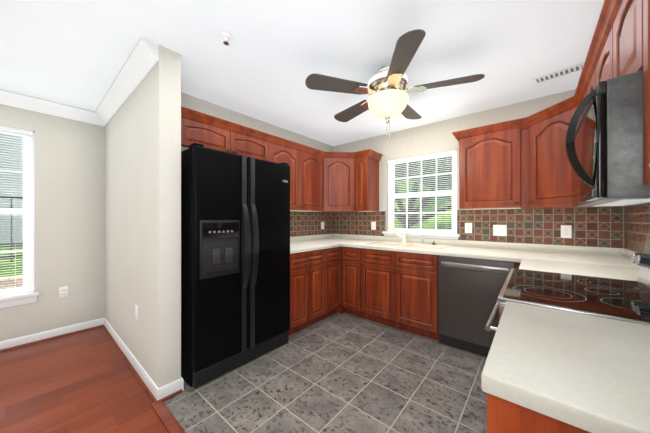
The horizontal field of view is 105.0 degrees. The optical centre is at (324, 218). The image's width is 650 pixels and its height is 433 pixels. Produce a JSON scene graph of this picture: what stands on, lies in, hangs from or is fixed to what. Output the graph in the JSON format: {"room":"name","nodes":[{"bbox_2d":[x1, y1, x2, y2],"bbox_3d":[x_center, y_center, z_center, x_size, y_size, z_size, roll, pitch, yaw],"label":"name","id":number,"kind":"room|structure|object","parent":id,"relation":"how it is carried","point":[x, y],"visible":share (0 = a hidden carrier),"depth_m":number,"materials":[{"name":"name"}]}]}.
{"room":"kitchen","nodes":[
{"label":"kitchen","id":0,"kind":"room"},
{"bbox_2d":[0,104,104,341],"bbox_3d":[-3.706,0.032,1.662,0.200,2.410,3.366,0,0,40],"label":"wall","id":1,"kind":"structure","parent":0,"point":[69,203],"depth_m":2.63,"materials":[{"name":"paint"}]},
{"bbox_2d":[0,130,38,307],"bbox_3d":[-3.219,-0.016,2.174,0.195,1.705,0.957,0,0,40],"label":"window","id":2,"kind":"structure","parent":1,"relation":"in","point":[27,248],"depth_m":2.49,"materials":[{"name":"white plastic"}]},
{"bbox_2d":[0,125,32,295],"bbox_3d":[-3.198,-0.067,2.156,0.036,1.599,0.873,0,0,40],"label":"window blind","id":3,"kind":"object","parent":2,"relation":"attached to","point":[12,129],"visible":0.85,"depth_m":2.41,"materials":[{"name":"white plastic"}]},
{"bbox_2d":[0,319,100,351],"bbox_3d":[-3.619,1.193,1.587,0.028,0.088,3.366,0,0,40],"label":"baseboard","id":4,"kind":"structure","parent":1,"relation":"attached to","point":[18,342],"depth_m":2.54,"materials":[{"name":"white wood"}]},
{"bbox_2d":[0,89,105,126],"bbox_3d":[-3.592,-1.116,1.566,0.098,0.115,3.366,0,0,40],"label":"crown molding","id":5,"kind":"structure","parent":1,"relation":"attached to","point":[8,98],"depth_m":2.50,"materials":[{"name":"white wood"}]},
{"bbox_2d":[59,286,67,297],"bbox_3d":[-2.754,0.777,2.628,0.008,0.114,0.070,0,0,40],"label":"outlet","id":6,"kind":"object","parent":1,"relation":"attached to","point":[63,291],"depth_m":2.63,"materials":[{"name":"white plastic"}]},
{"bbox_2d":[0,327,168,432],"bbox_3d":[-1.105,1.266,1.192,4.783,0.060,6.400,0,0,40],"label":"floor","id":7,"kind":"structure","parent":0,"point":[87,381],"depth_m":1.79,"materials":[{"name":"brown wood"}]},
{"bbox_2d":[151,400,185,432],"bbox_3d":[-0.168,1.230,0.860,2.521,0.012,0.060,0,0,40],"label":"trim","id":8,"kind":"structure","parent":7,"relation":"on","point":[167,418],"depth_m":1.52,"materials":[{"name":"brown wood"}]},
{"bbox_2d":[105,45,180,387],"bbox_3d":[-1.866,0.032,2.402,2.061,2.410,0.138,0,0,40],"label":"wall","id":9,"kind":"structure","parent":0,"point":[143,199],"depth_m":1.83,"materials":[{"name":"paint"}]},
{"bbox_2d":[94,37,158,124],"bbox_3d":[-1.820,-1.115,2.210,1.739,0.115,0.098,0,0,40],"label":"crown molding","id":10,"kind":"structure","parent":9,"relation":"attached to","point":[142,61],"depth_m":1.98,"materials":[{"name":"white wood"}]},
{"bbox_2d":[101,318,166,402],"bbox_3d":[-1.812,1.193,2.264,1.859,0.088,0.052,0,0,40],"label":"baseboard","id":11,"kind":"structure","parent":9,"relation":"attached to","point":[155,393],"depth_m":1.97,"materials":[{"name":"white wood"}]},
{"bbox_2d":[135,304,137,320],"bbox_3d":[-1.526,0.762,2.018,0.070,0.114,0.008,0,0,40],"label":"outlet","id":12,"kind":"object","parent":9,"relation":"attached to","point":[136,307],"depth_m":2.01,"materials":[{"name":"white plastic"}]},
{"bbox_2d":[167,377,183,394],"bbox_3d":[-1.122,1.193,1.858,0.278,0.088,0.037,0,0,40],"label":"baseboard","id":13,"kind":"structure","parent":9,"relation":"attached to","point":[177,386],"depth_m":1.76,"materials":[{"name":"white wood"}]},
{"bbox_2d":[181,92,332,236],"bbox_3d":[-1.238,0.033,3.595,1.483,2.410,2.496,0,0,40],"label":"wall","id":14,"kind":"structure","parent":0,"point":[202,106],"depth_m":2.85,"materials":[{"name":"paint"}]},
{"bbox_2d":[181,110,232,152],"bbox_3d":[-1.157,-0.723,2.286,0.325,0.260,0.445,0,0,40],"label":"upper cabinet","id":15,"kind":"object","parent":14,"relation":"attached to","point":[194,128],"depth_m":2.17,"materials":[{"name":"brown wood"}]},
{"bbox_2d":[233,126,272,161],"bbox_3d":[-0.870,-0.723,2.626,0.325,0.260,0.445,0,0,40],"label":"upper cabinet","id":16,"kind":"object","parent":14,"relation":"attached to","point":[246,143],"depth_m":2.53,"materials":[{"name":"brown wood"}]},
{"bbox_2d":[273,138,324,211],"bbox_3d":[-0.430,-0.474,3.148,0.325,0.757,0.920,0,0,40],"label":"upper cabinet","id":17,"kind":"object","parent":14,"relation":"attached to","point":[321,181],"depth_m":3.11,"materials":[{"name":"brown wood"}]},
{"bbox_2d":[290,235,331,242],"bbox_3d":[-0.355,0.289,3.473,0.020,0.070,1.500,0,0,40],"label":"backsplash","id":18,"kind":"structure","parent":14,"relation":"attached to","point":[299,239],"depth_m":3.57,"materials":[{"name":"beige stone"}]},
{"bbox_2d":[290,211,333,236],"bbox_3d":[-0.354,0.079,3.487,0.008,0.347,1.522,0,0,40],"label":"tile backsplash","id":19,"kind":"structure","parent":14,"relation":"attached to","point":[302,223],"depth_m":3.65,"materials":[{"name":"tile"}]},
{"bbox_2d":[321,151,356,209],"bbox_3d":[0.189,-0.496,3.418,0.309,0.793,0.309,0,0,40],"label":"upper cabinet","id":20,"kind":"object","parent":14,"relation":"attached to","point":[338,165],"depth_m":3.41,"materials":[{"name":"brown wood"}]},
{"bbox_2d":[0,0,603,145],"bbox_3d":[-1.118,-1.224,1.178,4.783,0.100,6.360,0,0,40],"label":"ceiling","id":21,"kind":"structure","parent":0,"point":[268,60],"depth_m":1.74,"materials":[{"name":"paint"}]},
{"bbox_2d":[220,32,231,44],"bbox_3d":[-0.637,-1.149,1.607,0.076,0.048,0.076,0,0,40],"label":"sprinkler","id":22,"kind":"object","parent":21,"relation":"attached to","point":[226,36],"visible":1,"depth_m":1.60,"materials":[{"name":"silver metal"}]},
{"bbox_2d":[305,29,484,137],"bbox_3d":[0.521,-0.900,2.013,1.264,0.544,1.223,0,0,40],"label":"ceiling fan","id":23,"kind":"object","parent":21,"relation":"hanging from","point":[388,91],"visible":1,"depth_m":1.85,"materials":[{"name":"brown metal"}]},
{"bbox_2d":[533,62,584,83],"bbox_3d":[1.894,-1.169,2.025,0.110,0.008,0.300,0,0,-42],"label":"ceiling vent","id":24,"kind":"object","parent":21,"relation":"in","point":[562,72],"visible":0.88,"depth_m":2.02,"materials":[{"name":"grey metal"}]},
{"bbox_2d":[164,312,486,432],"bbox_3d":[0.465,1.267,2.059,3.100,0.060,2.650,0,0,40],"label":"floor","id":25,"kind":"structure","parent":0,"point":[344,372],"depth_m":1.80,"materials":[{"name":"grey tile"}]},
{"bbox_2d":[181,143,289,388],"bbox_3d":[-0.852,0.344,2.298,0.719,1.770,0.907,0,0,40],"label":"refrigerator","id":26,"kind":"object","parent":25,"relation":"on","point":[235,261],"visible":0.96,"depth_m":1.97,"materials":[{"name":"black plastic"}]},
{"bbox_2d":[288,247,327,335],"bbox_3d":[-0.417,0.800,2.927,0.630,0.874,0.580,0,0,40],"label":"base cabinet","id":27,"kind":"object","parent":25,"relation":"on","point":[308,269],"depth_m":2.73,"materials":[{"name":"brown wood"}]},
{"bbox_2d":[290,239,339,250],"bbox_3d":[-0.317,0.342,3.039,0.638,0.037,0.886,0,0,40],"label":"countertop","id":28,"kind":"structure","parent":27,"relation":"on","point":[307,245],"depth_m":2.95,"materials":[{"name":"beige stone"}]},
{"bbox_2d":[328,247,339,316],"bbox_3d":[-0.124,0.800,3.274,0.630,0.874,0.327,0,0,40],"label":"base cabinet","id":29,"kind":"object","parent":25,"relation":"on","point":[333,252],"depth_m":3.07,"materials":[{"name":"brown wood"}]},
{"bbox_2d":[340,247,359,316],"bbox_3d":[0.520,0.800,3.330,0.279,0.874,0.630,0,0,40],"label":"base cabinet","id":30,"kind":"object","parent":25,"relation":"on","point":[349,256],"depth_m":3.10,"materials":[{"name":"brown wood"}]},
{"bbox_2d":[360,247,451,340],"bbox_3d":[0.964,0.800,2.957,0.881,0.874,0.630,0,0,40],"label":"base cabinet","id":31,"kind":"object","parent":25,"relation":"on","point":[399,289],"depth_m":2.68,"materials":[{"name":"brown wood"}]},
{"bbox_2d":[312,239,639,266],"bbox_3d":[1.111,0.342,2.827,3.096,0.037,0.638,0,0,40],"label":"countertop","id":32,"kind":"structure","parent":31,"relation":"on","point":[498,253],"depth_m":2.28,"materials":[{"name":"beige stone"}]},
{"bbox_2d":[364,235,451,250],"bbox_3d":[0.967,0.356,2.950,0.848,0.275,0.548,0,0,40],"label":"sink","id":33,"kind":"object","parent":32,"relation":"in","point":[421,244],"depth_m":3.09,"materials":[{"name":"white ceramic"}]},
{"bbox_2d":[388,227,435,244],"bbox_3d":[1.063,0.214,3.072,0.542,0.198,0.213,0,0,40],"label":"faucet","id":34,"kind":"object","parent":32,"relation":"on","point":[403,242],"depth_m":3.17,"materials":[{"name":"silver metal"}]},
{"bbox_2d":[516,259,639,280],"bbox_3d":[1.652,0.341,1.577,0.658,0.037,0.586,0,0,40],"label":"countertop","id":35,"kind":"structure","parent":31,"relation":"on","point":[603,270],"depth_m":1.60,"materials":[{"name":"white stone"}]},
{"bbox_2d":[438,255,514,356],"bbox_3d":[1.510,0.797,2.455,0.594,0.856,0.678,0,0,40],"label":"dishwasher","id":36,"kind":"object","parent":25,"relation":"on","point":[469,289],"visible":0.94,"depth_m":2.26,"materials":[{"name":"black"}]},
{"bbox_2d":[487,395,579,432],"bbox_3d":[0.776,0.798,0.535,0.655,0.874,0.591,0,0,40],"label":"base cabinet","id":37,"kind":"object","parent":25,"relation":"on","point":[501,418],"depth_m":0.49,"materials":[{"name":"brown wood"}]},
{"bbox_2d":[481,301,649,432],"bbox_3d":[0.769,0.341,0.533,0.663,0.037,0.603,0,0,40],"label":"countertop","id":38,"kind":"structure","parent":37,"relation":"on","point":[583,373],"depth_m":0.53,"materials":[{"name":"white stone"}]},
{"bbox_2d":[485,236,649,330],"bbox_3d":[1.173,0.655,1.093,0.721,1.138,0.761,0,0,40],"label":"range","id":39,"kind":"object","parent":25,"relation":"on","point":[622,300],"visible":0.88,"depth_m":1.06,"materials":[{"name":"black glass"}]},
{"bbox_2d":[333,89,624,248],"bbox_3d":[0.879,0.033,3.548,4.783,2.410,0.160,0,0,40],"label":"wall","id":40,"kind":"structure","parent":0,"point":[435,137],"depth_m":3.06,"materials":[{"name":"paint"}]},
{"bbox_2d":[334,211,385,235],"bbox_3d":[0.497,0.079,3.759,0.899,0.347,0.007,0,0,40],"label":"tile backsplash","id":41,"kind":"structure","parent":40,"relation":"attached to","point":[352,223],"depth_m":3.74,"materials":[{"name":"tile"}]},
{"bbox_2d":[371,222,375,229],"bbox_3d":[0.695,0.108,3.581,0.070,0.114,0.008,0,0,40],"label":"outlet","id":42,"kind":"object","parent":41,"relation":"attached to","point":[373,224],"depth_m":3.58,"materials":[{"name":"white plastic"}]},
{"bbox_2d":[353,154,380,211],"bbox_3d":[0.578,-0.474,3.483,0.218,0.757,0.325,0,0,40],"label":"upper cabinet","id":43,"kind":"object","parent":40,"relation":"attached to","point":[365,166],"depth_m":3.37,"materials":[{"name":"brown wood"}]},
{"bbox_2d":[382,153,459,239],"bbox_3d":[1.216,-0.278,3.215,0.959,1.050,0.205,0,0,40],"label":"window","id":44,"kind":"structure","parent":40,"relation":"in","point":[445,193],"depth_m":3.21,"materials":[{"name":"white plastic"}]},
{"bbox_2d":[387,150,456,233],"bbox_3d":[1.208,-0.309,3.206,0.875,0.984,0.036,0,0,40],"label":"window blind","id":45,"kind":"object","parent":44,"relation":"attached to","point":[425,156],"visible":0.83,"depth_m":3.15,"materials":[{"name":"white plastic"}]},
{"bbox_2d":[332,235,623,254],"bbox_3d":[1.310,0.289,3.064,3.096,0.070,0.020,0,0,40],"label":"backsplash","id":46,"kind":"structure","parent":40,"relation":"attached to","point":[455,243],"depth_m":2.43,"materials":[{"name":"beige stone"}]},
{"bbox_2d":[456,124,525,209],"bbox_3d":[1.712,-0.474,2.527,0.574,0.757,0.325,0,0,40],"label":"upper cabinet","id":47,"kind":"object","parent":40,"relation":"attached to","point":[487,157],"depth_m":2.43,"materials":[{"name":"brown wood"}]},
{"bbox_2d":[516,117,527,207],"bbox_3d":[2.048,-0.474,2.059,0.672,0.757,0.608,0,0,40],"label":"upper cabinet","id":48,"kind":"object","parent":40,"relation":"attached to","point":[521,163],"depth_m":2.27,"materials":[{"name":"brown wood"}]},
{"bbox_2d":[457,207,621,247],"bbox_3d":[2.012,0.079,2.483,1.259,0.347,0.007,0,0,40],"label":"tile backsplash","id":49,"kind":"structure","parent":40,"relation":"attached to","point":[591,226],"depth_m":2.38,"materials":[{"name":"tile"}]},
{"bbox_2d":[465,223,471,232],"bbox_3d":[1.614,0.112,2.807,0.070,0.114,0.008,0,0,40],"label":"outlet","id":50,"kind":"object","parent":49,"relation":"attached to","point":[468,226],"depth_m":2.81,"materials":[{"name":"white plastic"}]},
{"bbox_2d":[493,225,506,235],"bbox_3d":[1.834,0.129,2.620,0.116,0.114,0.008,0,0,40],"label":"outlet","id":51,"kind":"object","parent":49,"relation":"attached to","point":[501,230],"depth_m":2.62,"materials":[{"name":"white plastic"}]},
{"bbox_2d":[561,225,571,237],"bbox_3d":[2.219,0.125,2.297,0.070,0.114,0.008,0,0,40],"label":"outlet","id":52,"kind":"object","parent":49,"relation":"attached to","point":[566,230],"depth_m":2.29,"materials":[{"name":"white plastic"}]},
{"bbox_2d":[624,249,636,258],"bbox_3d":[1.651,0.288,1.080,0.020,0.070,2.575,0,0,40],"label":"backsplash","id":53,"kind":"structure","parent":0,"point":[627,254],"depth_m":1.97,"materials":[{"name":"beige stone"}]},
{"bbox_3d":[0.647,0.031,-0.284,0.200,2.410,6.000,0,0,40],"label":"wall","id":54,"kind":"structure","parent":0,"visible":0},
{"bbox_2d":[528,92,579,207],"bbox_3d":[1.850,-0.496,2.019,0.309,0.793,0.309,0,0,40],"label":"upper cabinet","id":55,"kind":"object","parent":54,"relation":"attached to","point":[549,168],"depth_m":2.03,"materials":[{"name":"brown wood"}]},
{"bbox_2d":[576,64,649,207],"bbox_3d":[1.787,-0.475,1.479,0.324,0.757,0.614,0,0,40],"label":"upper cabinet","id":56,"kind":"object","parent":54,"relation":"attached to","point":[587,88],"depth_m":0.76,"materials":[{"name":"brown wood"}]},
{"bbox_2d":[592,0,649,127],"bbox_3d":[1.342,-0.658,0.951,0.324,0.390,0.764,0,0,40],"label":"upper cabinet","id":57,"kind":"object","parent":54,"relation":"attached to","point":[623,48],"depth_m":0.91,"materials":[{"name":"brown wood"}]},
{"bbox_2d":[565,71,649,206],"bbox_3d":[1.279,-0.257,1.005,0.489,0.393,0.757,0,0,40],"label":"microwave","id":58,"kind":"object","parent":57,"relation":"attached to","point":[604,146],"visible":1,"depth_m":0.81,"materials":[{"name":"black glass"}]},
{"bbox_2d":[622,205,649,252],"bbox_3d":[1.660,0.078,1.079,0.008,0.347,2.609,0,0,40],"label":"tile backsplash","id":59,"kind":"structure","parent":54,"relation":"attached to","point":[627,227],"depth_m":1.86,"materials":[{"name":"tile"}]},
{"label":"outside","id":60,"kind":"structure","parent":0,"visible":0},
{"bbox_3d":[-0.469,1.641,11.117,70.000,0.200,70.000,0,0,40],"label":"ground","id":61,"kind":"structure","parent":60,"visible":0},
{"bbox_2d":[0,242,22,289],"bbox_3d":[-9.486,1.177,2.565,9.785,0.719,17.100,0,0,40],"label":"patio","id":62,"kind":"structure","parent":61,"relation":"on","point":[12,266],"depth_m":4.15,"materials":[{"name":"green plant"}]},
{"bbox_2d":[0,196,22,261],"bbox_3d":[-6.356,0.197,3.638,0.050,1.279,11.025,0,0,40],"label":"fence","id":63,"kind":"object","parent":62,"relation":"on","point":[6,257],"visible":0.04,"depth_m":4.48,"materials":[{"name":"black"}]},
{"bbox_2d":[0,134,22,242],"bbox_3d":[-5.690,-3.108,12.902,18.283,9.299,38.000,0,0,40],"label":"building","id":64,"kind":"structure","parent":61,"relation":"on","point":[18,234],"depth_m":8.59,"materials":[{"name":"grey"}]},
{"bbox_2d":[394,156,451,229],"bbox_3d":[3.623,-0.877,13.445,25.141,6.742,12.332,0,0,40],"label":"tree","id":65,"kind":"object","parent":61,"relation":"on","point":[442,202],"visible":0.1,"depth_m":8.52,"materials":[{"name":"green plant"}]}
]}

